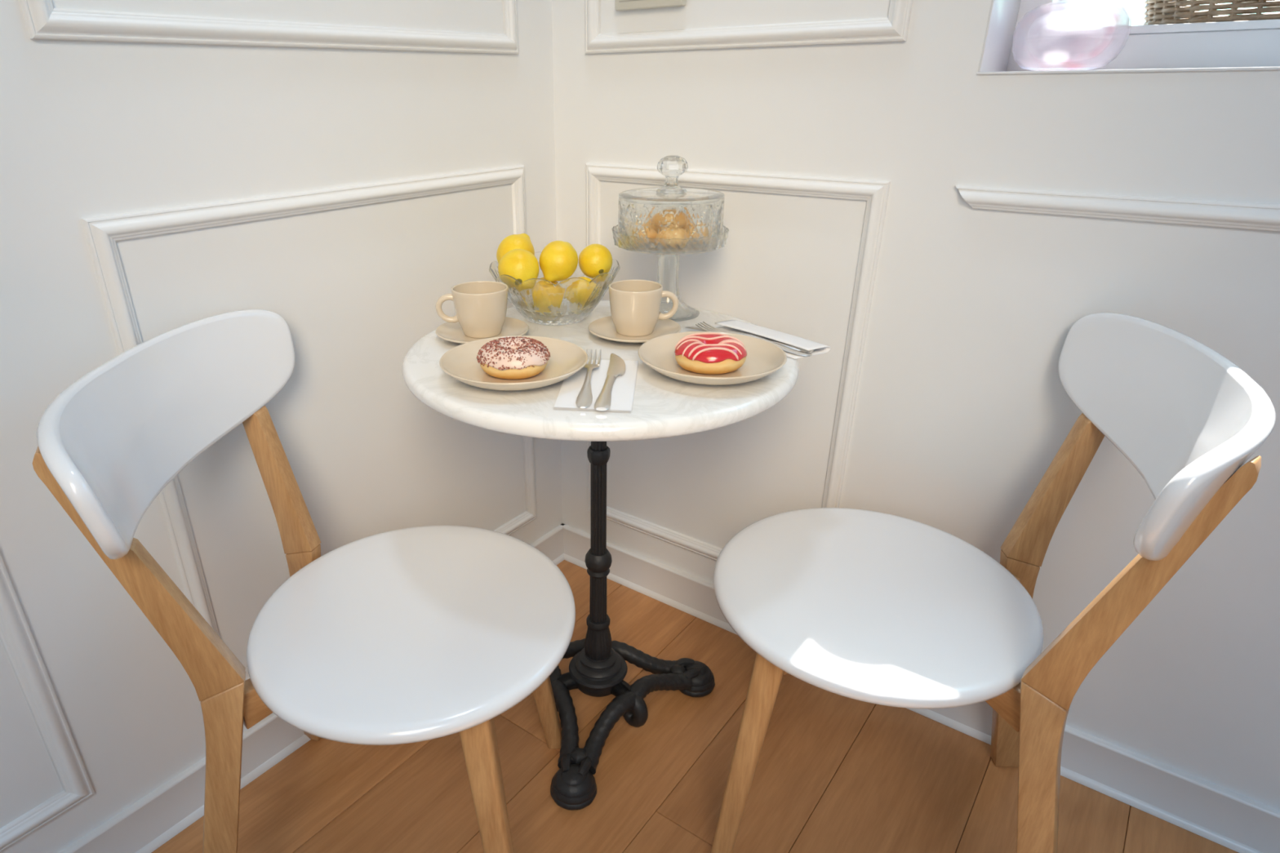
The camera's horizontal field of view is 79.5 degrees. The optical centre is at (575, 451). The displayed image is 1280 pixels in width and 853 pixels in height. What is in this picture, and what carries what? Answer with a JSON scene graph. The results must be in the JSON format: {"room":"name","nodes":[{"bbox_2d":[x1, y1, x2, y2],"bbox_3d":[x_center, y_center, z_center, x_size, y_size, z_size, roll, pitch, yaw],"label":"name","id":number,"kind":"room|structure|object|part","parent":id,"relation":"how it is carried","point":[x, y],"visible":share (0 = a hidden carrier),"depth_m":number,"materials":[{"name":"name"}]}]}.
{"room":"dining room","nodes":[
{"label":"dining room","id":0,"kind":"room"},
{"bbox_2d":[0,0,562,852],"bbox_3d":[-1.127,-0.432,0.465,0.380,2.610,3.780,18,31,34],"label":"wall","id":1,"kind":"structure","parent":0,"point":[88,129],"depth_m":1.14,"materials":[{"name":"paint"}]},
{"bbox_2d":[0,553,94,852],"bbox_3d":[-0.961,0.285,0.677,0.014,0.797,0.805,18,31,34],"label":"trim","id":2,"kind":"structure","parent":1,"relation":"attached to","point":[16,637],"depth_m":1.05,"materials":[{"name":"white paint"}]},
{"bbox_2d":[19,0,518,53],"bbox_3d":[-0.357,-1.114,0.879,0.014,1.153,0.801,18,31,34],"label":"trim","id":3,"kind":"structure","parent":1,"relation":"attached to","point":[42,20],"depth_m":1.02,"materials":[{"name":"white paint"}]},
{"bbox_2d":[80,164,537,679],"bbox_3d":[-0.343,-0.061,1.385,0.014,0.797,0.805,18,31,34],"label":"trim","id":4,"kind":"structure","parent":1,"relation":"attached to","point":[101,233],"depth_m":1.12,"materials":[{"name":"white paint"}]},
{"bbox_2d":[58,523,564,852],"bbox_3d":[-1.073,0.812,0.758,0.021,0.091,3.400,18,31,34],"label":"baseboard","id":5,"kind":"structure","parent":1,"relation":"attached to","point":[162,814],"depth_m":1.25,"materials":[{"name":"white paint"}]},
{"bbox_2d":[151,560,1238,852],"bbox_3d":[0.218,1.333,-0.116,4.060,0.120,4.160,18,31,34],"label":"floor","id":6,"kind":"structure","parent":0,"point":[835,773],"depth_m":1.32,"materials":[{"name":"brown wood"}]},
{"bbox_2d":[32,309,575,852],"bbox_3d":[-0.276,0.257,1.063,0.553,0.812,0.546,-1,26,0],"label":"dining chair","id":7,"kind":"object","parent":6,"relation":"on","point":[426,633],"visible":1,"depth_m":0.96,"materials":[{"name":"white paint"}]},
{"bbox_3d":[-0.454,0.137,0.823,0.133,0.347,0.037,-16,30,-29],"label":"post","id":8,"kind":"part","parent":7,"relation":"part of","materials":[{"name":"brown wood"}]},
{"bbox_3d":[-0.485,-0.036,0.923,0.141,0.158,0.546,-1,26,0],"label":"backrest","id":9,"kind":"part","parent":7,"relation":"part of","materials":[{"name":"white paint"}]},
{"bbox_3d":[-0.455,0.493,0.982,0.151,0.460,0.040,-20,32,-35],"label":"leg","id":10,"kind":"part","parent":7,"relation":"part of","materials":[{"name":"brown wood"}]},
{"bbox_3d":[-0.262,0.256,1.070,0.411,0.054,0.025,-22,33,-37],"label":"cross rail","id":11,"kind":"part","parent":7,"relation":"part of","materials":[{"name":"brown wood"}]},
{"bbox_3d":[-0.454,-0.009,1.129,0.133,0.347,0.037,15,30,29],"label":"post","id":12,"kind":"part","parent":7,"relation":"part of","materials":[{"name":"brown wood"}]},
{"bbox_3d":[-0.455,0.338,1.306,0.151,0.460,0.040,19,32,35],"label":"leg","id":13,"kind":"part","parent":7,"relation":"part of","materials":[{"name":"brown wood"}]},
{"bbox_3d":[-0.217,0.223,1.052,0.436,0.021,0.453,-1,26,0],"label":"seat","id":14,"kind":"part","parent":7,"relation":"part of","materials":[{"name":"white paint"}]},
{"bbox_3d":[-0.108,0.499,0.997,0.050,0.430,0.097,-18,30,-31],"label":"leg","id":15,"kind":"part","parent":7,"relation":"part of","materials":[{"name":"brown wood"}]},
{"bbox_3d":[-0.071,0.354,1.298,0.114,0.430,0.049,-13,28,-25],"label":"leg","id":16,"kind":"part","parent":7,"relation":"part of","materials":[{"name":"brown wood"}]},
{"bbox_2d":[402,300,799,810],"bbox_3d":[0.041,0.169,1.336,0.597,0.729,0.597,-7,26,-12],"label":"bistro table","id":17,"kind":"object","parent":6,"relation":"on","point":[664,406],"visible":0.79,"depth_m":1.18,"materials":[{"name":"white stone"}]},
{"bbox_2d":[435,316,528,343],"bbox_3d":[-0.148,-0.191,1.228,0.148,0.014,0.148,18,31,34],"label":"saucer","id":18,"kind":"object","parent":17,"relation":"on","point":[453,332],"visible":0.44,"depth_m":1.23,"materials":[{"name":"beige ceramic"}]},
{"bbox_2d":[435,280,508,337],"bbox_3d":[-0.153,-0.222,1.207,0.101,0.073,0.089,-23,33,-38],"label":"coffee cup","id":19,"kind":"object","parent":18,"relation":"on","point":[480,306],"visible":1,"depth_m":1.19,"materials":[{"name":"beige ceramic"}]},
{"bbox_3d":[-0.200,-0.225,1.204,0.037,0.047,0.012,-3,26,-5],"label":"handle","id":20,"kind":"part","parent":19,"relation":"part of","materials":[{"name":"beige ceramic"}]},
{"bbox_2d":[439,335,588,391],"bbox_3d":[-0.084,-0.118,1.062,0.204,0.026,0.204,18,31,34],"label":"dinner plate","id":21,"kind":"object","parent":17,"relation":"on","point":[566,358],"visible":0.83,"depth_m":1.06,"materials":[{"name":"beige ceramic"}]},
{"bbox_2d":[476,336,550,379],"bbox_3d":[-0.084,-0.130,1.051,0.102,0.040,0.101,18,31,34],"label":"doughnut","id":22,"kind":"object","parent":21,"relation":"on","point":[513,357],"visible":1,"depth_m":1.02,"materials":[{"name":"beige food"}]},
{"bbox_2d":[488,252,620,325],"bbox_3d":[-0.034,-0.275,1.312,0.221,0.092,0.221,18,31,34],"label":"fruit bowl","id":23,"kind":"object","parent":17,"relation":"on","point":[540,301],"visible":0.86,"depth_m":1.24,"materials":[{"name":"clear glass"}]},
{"bbox_2d":[496,233,534,263],"bbox_3d":[-0.102,-0.338,1.315,0.065,0.066,0.064,-11,27,-20],"label":"lemon","id":24,"kind":"object","parent":23,"relation":"in","point":[522,241],"visible":0.46,"depth_m":1.29,"materials":[{"name":"yellow food"}]},
{"bbox_2d":[497,248,539,283],"bbox_3d":[-0.092,-0.297,1.254,0.067,0.067,0.066,-19,31,-33],"label":"lemon","id":25,"kind":"object","parent":23,"relation":"in","point":[522,264],"visible":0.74,"depth_m":1.23,"materials":[{"name":"yellow food"}]},
{"bbox_2d":[540,277,558,284],"bbox_3d":[-0.051,-0.266,1.302,0.060,0.061,0.060,15,30,30],"label":"lemon","id":26,"kind":"object","parent":23,"relation":"in","point":[555,282],"visible":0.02,"depth_m":1.28,"materials":[{"name":"yellow food"}]},
{"bbox_2d":[538,240,577,281],"bbox_3d":[-0.027,-0.315,1.267,0.064,0.065,0.063,-13,28,-23],"label":"lemon","id":27,"kind":"object","parent":23,"relation":"in","point":[558,260],"visible":0.98,"depth_m":1.25,"materials":[{"name":"yellow food"}]},
{"bbox_2d":[579,276,591,281],"bbox_3d":[0.011,-0.267,1.289,0.053,0.052,0.052,-14,28,-25],"label":"lemon","id":28,"kind":"object","parent":23,"relation":"in","point":[583,277],"visible":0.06,"depth_m":1.28,"materials":[{"name":"yellow food"}]},
{"bbox_2d":[577,244,612,278],"bbox_3d":[0.035,-0.323,1.303,0.058,0.058,0.058,16,30,31],"label":"lemon","id":29,"kind":"object","parent":23,"relation":"in","point":[595,260],"visible":0.91,"depth_m":1.28,"materials":[{"name":"yellow food"}]},
{"bbox_3d":[-0.025,0.419,1.528,0.178,0.081,0.177,22,33,38],"label":"leg","id":30,"kind":"part","parent":17,"relation":"part of","materials":[{"name":"black metal"}]},
{"bbox_3d":[0.022,0.486,1.386,0.177,0.081,0.178,5,26,12],"label":"leg","id":31,"kind":"part","parent":17,"relation":"part of","materials":[{"name":"black metal"}]},
{"bbox_2d":[553,359,638,413],"bbox_3d":[0.032,-0.092,1.032,0.099,0.002,0.192,2,26,6],"label":"paper napkin","id":32,"kind":"object","parent":17,"relation":"on","point":[623,390],"visible":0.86,"depth_m":1.01,"materials":[{"name":"white paper"}]},
{"bbox_2d":[575,349,600,408],"bbox_3d":[0.018,-0.102,1.036,0.024,0.011,0.202,2,26,5],"label":"fork","id":33,"kind":"object","parent":32,"relation":"on","point":[584,398],"visible":0.86,"depth_m":1.00,"materials":[{"name":"silver metal"}]},
{"bbox_2d":[594,353,625,410],"bbox_3d":[0.050,-0.098,1.034,0.029,0.006,0.212,3,26,7],"label":"table knife","id":34,"kind":"object","parent":32,"relation":"on","point":[616,367],"visible":1,"depth_m":1.02,"materials":[{"name":"silver metal"}]},
{"bbox_3d":[0.039,-0.077,0.990,0.020,0.006,0.112,3,26,7],"label":"handle","id":35,"kind":"part","parent":34,"relation":"part of","materials":[{"name":"silver metal"}]},
{"bbox_3d":[0.059,-0.122,1.083,0.024,0.002,0.103,2,26,6],"label":"blade","id":36,"kind":"part","parent":34,"relation":"part of","materials":[{"name":"silver metal"}]},
{"bbox_2d":[588,315,681,342],"bbox_3d":[0.095,-0.193,1.228,0.148,0.014,0.148,18,31,34],"label":"saucer","id":37,"kind":"object","parent":17,"relation":"on","point":[603,327],"visible":0.66,"depth_m":1.22,"materials":[{"name":"beige ceramic"}]},
{"bbox_2d":[608,279,679,336],"bbox_3d":[0.101,-0.228,1.214,0.098,0.073,0.084,-17,30,-31],"label":"coffee cup","id":38,"kind":"object","parent":37,"relation":"on","point":[634,304],"visible":1,"depth_m":1.19,"materials":[{"name":"beige ceramic"}]},
{"bbox_3d":[0.145,-0.231,1.207,0.035,0.047,0.012,0,26,1],"label":"handle","id":39,"kind":"part","parent":38,"relation":"part of","materials":[{"name":"beige ceramic"}]},
{"bbox_3d":[0.135,0.433,1.493,0.178,0.081,0.177,-8,27,-15],"label":"leg","id":40,"kind":"part","parent":17,"relation":"part of","materials":[{"name":"black metal"}]},
{"bbox_2d":[611,155,728,321],"bbox_3d":[0.160,-0.362,1.295,0.196,0.260,0.196,18,31,34],"label":"cake stand","id":41,"kind":"object","parent":17,"relation":"on","point":[669,221],"visible":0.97,"depth_m":1.23,"materials":[{"name":"clear glass"}]},
{"bbox_3d":[0.160,-0.363,1.295,0.196,0.027,0.196,18,31,34],"label":"stand plate","id":42,"kind":"part","parent":41,"relation":"part of","materials":[{"name":"clear glass"}]},
{"bbox_3d":[0.159,-0.393,1.281,0.175,0.076,0.175,18,31,34],"label":"lid","id":43,"kind":"part","parent":41,"relation":"part of","materials":[{"name":"clear glass"}]},
{"bbox_3d":[0.158,-0.453,1.252,0.051,0.058,0.048,18,31,34],"label":"knob","id":44,"kind":"part","parent":41,"relation":"part of","materials":[{"name":"clear glass"}]},
{"bbox_2d":[637,331,786,385],"bbox_3d":[0.190,-0.126,1.072,0.204,0.026,0.204,18,31,34],"label":"dinner plate","id":45,"kind":"object","parent":17,"relation":"on","point":[763,357],"visible":0.74,"depth_m":1.07,"materials":[{"name":"beige ceramic"}]},
{"bbox_2d":[674,332,746,374],"bbox_3d":[0.187,-0.136,1.058,0.099,0.040,0.097,18,31,34],"label":"doughnut","id":46,"kind":"object","parent":45,"relation":"on","point":[705,353],"visible":1,"depth_m":1.03,"materials":[{"name":"red food"}]},
{"bbox_2d":[715,319,831,359],"bbox_3d":[0.294,-0.178,1.195,0.066,0.012,0.198,-19,31,-33],"label":"folded napkin","id":47,"kind":"object","parent":17,"relation":"on","point":[733,325],"visible":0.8,"depth_m":1.18,"materials":[{"name":"white paper"}]},
{"bbox_2d":[684,326,813,353],"bbox_3d":[0.269,-0.178,1.196,0.212,0.006,0.029,18,31,34],"label":"table knife","id":48,"kind":"object","parent":47,"relation":"in","point":[689,327],"visible":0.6,"depth_m":1.16,"materials":[{"name":"silver metal"}]},
{"bbox_3d":[0.227,-0.193,1.228,0.103,0.002,0.024,17,31,33],"label":"blade","id":49,"kind":"part","parent":48,"relation":"part of","materials":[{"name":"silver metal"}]},
{"bbox_3d":[0.306,-0.164,1.165,0.112,0.006,0.020,18,31,34],"label":"handle","id":50,"kind":"part","parent":48,"relation":"part of","materials":[{"name":"silver metal"}]},
{"bbox_2d":[695,321,812,356],"bbox_3d":[0.273,-0.175,1.183,0.024,0.011,0.202,-24,34,-39],"label":"fork","id":51,"kind":"object","parent":47,"relation":"on","point":[782,347],"visible":0.74,"depth_m":1.17,"materials":[{"name":"silver metal"}]},
{"bbox_3d":[0.290,-0.167,1.167,0.024,0.011,0.154,-24,34,-39],"label":"handle","id":52,"kind":"part","parent":51,"relation":"part of","materials":[{"name":"silver metal"}]},
{"bbox_2d":[710,312,1275,852],"bbox_3d":[0.473,0.238,1.086,0.553,0.811,0.537,10,27,20],"label":"dining chair","id":53,"kind":"object","parent":6,"relation":"on","point":[865,606],"visible":1,"depth_m":0.98,"materials":[{"name":"white paint"}]},
{"bbox_3d":[0.245,0.446,1.098,0.076,0.430,0.062,10,27,20],"label":"leg","id":54,"kind":"part","parent":53,"relation":"part of","materials":[{"name":"brown wood"}]},
{"bbox_3d":[0.418,0.196,1.091,0.436,0.021,0.453,10,27,20],"label":"seat","id":55,"kind":"part","parent":53,"relation":"part of","materials":[{"name":"white paint"}]},
{"bbox_3d":[0.464,0.239,1.089,0.404,0.054,0.025,-10,27,-18],"label":"cross rail","id":56,"kind":"part","parent":53,"relation":"part of","materials":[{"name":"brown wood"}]},
{"bbox_3d":[0.465,0.237,1.091,0.025,0.054,0.404,-12,28,-22],"label":"cross rail","id":57,"kind":"part","parent":53,"relation":"part of","materials":[{"name":"brown wood"}]},
{"bbox_3d":[0.710,0.352,1.248,0.151,0.460,0.040,-8,27,-15],"label":"leg","id":58,"kind":"part","parent":53,"relation":"part of","materials":[{"name":"brown wood"}]},
{"bbox_3d":[0.573,0.497,0.950,0.040,0.460,0.151,-13,28,-25],"label":"leg","id":59,"kind":"part","parent":53,"relation":"part of","materials":[{"name":"brown wood"}]},
{"bbox_3d":[0.698,0.004,1.073,0.133,0.347,0.037,-5,26,-9],"label":"post","id":60,"kind":"part","parent":53,"relation":"part of","materials":[{"name":"brown wood"}]},
{"bbox_3d":[0.568,0.141,0.792,0.037,0.347,0.133,-17,30,-31],"label":"post","id":61,"kind":"part","parent":53,"relation":"part of","materials":[{"name":"brown wood"}]},
{"bbox_3d":[0.663,-0.024,0.872,0.133,0.157,0.537,10,27,20],"label":"backrest","id":62,"kind":"part","parent":53,"relation":"part of","materials":[{"name":"white paint"}]},
{"bbox_2d":[551,0,1279,810],"bbox_3d":[1.370,-0.542,0.635,3.300,2.610,0.380,18,31,34],"label":"wall","id":63,"kind":"structure","parent":0,"point":[963,407],"depth_m":1.20,"materials":[{"name":"paint"}]},
{"bbox_2d":[614,0,686,10],"bbox_3d":[0.128,-0.810,1.308,0.139,0.092,0.019,18,31,34],"label":"wall plate","id":64,"kind":"object","parent":63,"relation":"attached to","point":[620,5],"visible":1,"depth_m":1.32,"materials":[{"name":"beige plastic"}]},
{"bbox_2d":[586,163,890,560],"bbox_3d":[0.258,-0.136,1.527,0.593,0.797,0.014,18,31,34],"label":"trim","id":65,"kind":"structure","parent":63,"relation":"attached to","point":[876,193],"depth_m":1.34,"materials":[{"name":"white paint"}]},
{"bbox_2d":[584,0,912,53],"bbox_3d":[0.242,-1.191,1.025,0.585,1.153,0.014,18,31,34],"label":"trim","id":66,"kind":"structure","parent":63,"relation":"attached to","point":[895,27],"depth_m":1.24,"materials":[{"name":"white paint"}]},
{"bbox_2d":[561,524,1279,852],"bbox_3d":[1.260,0.654,1.033,3.300,0.091,0.021,18,31,34],"label":"baseboard","id":67,"kind":"structure","parent":63,"relation":"attached to","point":[1240,824],"depth_m":1.29,"materials":[{"name":"white paint"}]},
{"bbox_2d":[955,185,1279,231],"bbox_3d":[1.025,-0.227,0.812,1.177,0.032,0.014,18,31,34],"label":"trim","id":68,"kind":"structure","parent":63,"relation":"attached to","point":[1208,213],"depth_m":1.02,"materials":[{"name":"white paint"}]},
{"bbox_2d":[977,0,1279,74],"bbox_3d":[1.059,-0.895,0.730,0.978,0.948,0.378,18,31,34],"label":"window","id":69,"kind":"structure","parent":63,"relation":"in","point":[1242,45],"depth_m":1.05,"materials":[{"name":"white"}]},
{"bbox_2d":[1012,0,1131,71],"bbox_3d":[0.686,-0.586,1.060,0.140,0.104,0.140,18,31,34],"label":"glass vase","id":70,"kind":"object","parent":69,"relation":"on","point":[1058,34],"visible":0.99,"depth_m":1.02,"materials":[{"name":"glass"}]},
{"bbox_3d":[1.115,-0.518,0.981,0.977,0.049,0.213,18,31,34],"label":"rail","id":71,"kind":"part","parent":69,"relation":"part of","materials":[{"name":"white"}]},
{"bbox_2d":[1142,0,1279,25],"bbox_3d":[1.028,-0.646,0.985,0.521,0.157,0.182,18,31,34],"label":"wicker basket","id":72,"kind":"object","parent":69,"relation":"on","point":[1157,11],"visible":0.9,"depth_m":1.06,"materials":[{"name":"brown wicker"}]},
{"bbox_2d":[1195,17,1279,22],"bbox_3d":[1.029,-0.577,1.018,0.438,0.003,0.133,18,31,34],"label":"basket","id":73,"kind":"object","parent":72,"relation":"on","point":[1197,20],"depth_m":1.05,"materials":[{"name":"wicker"}]}
]}

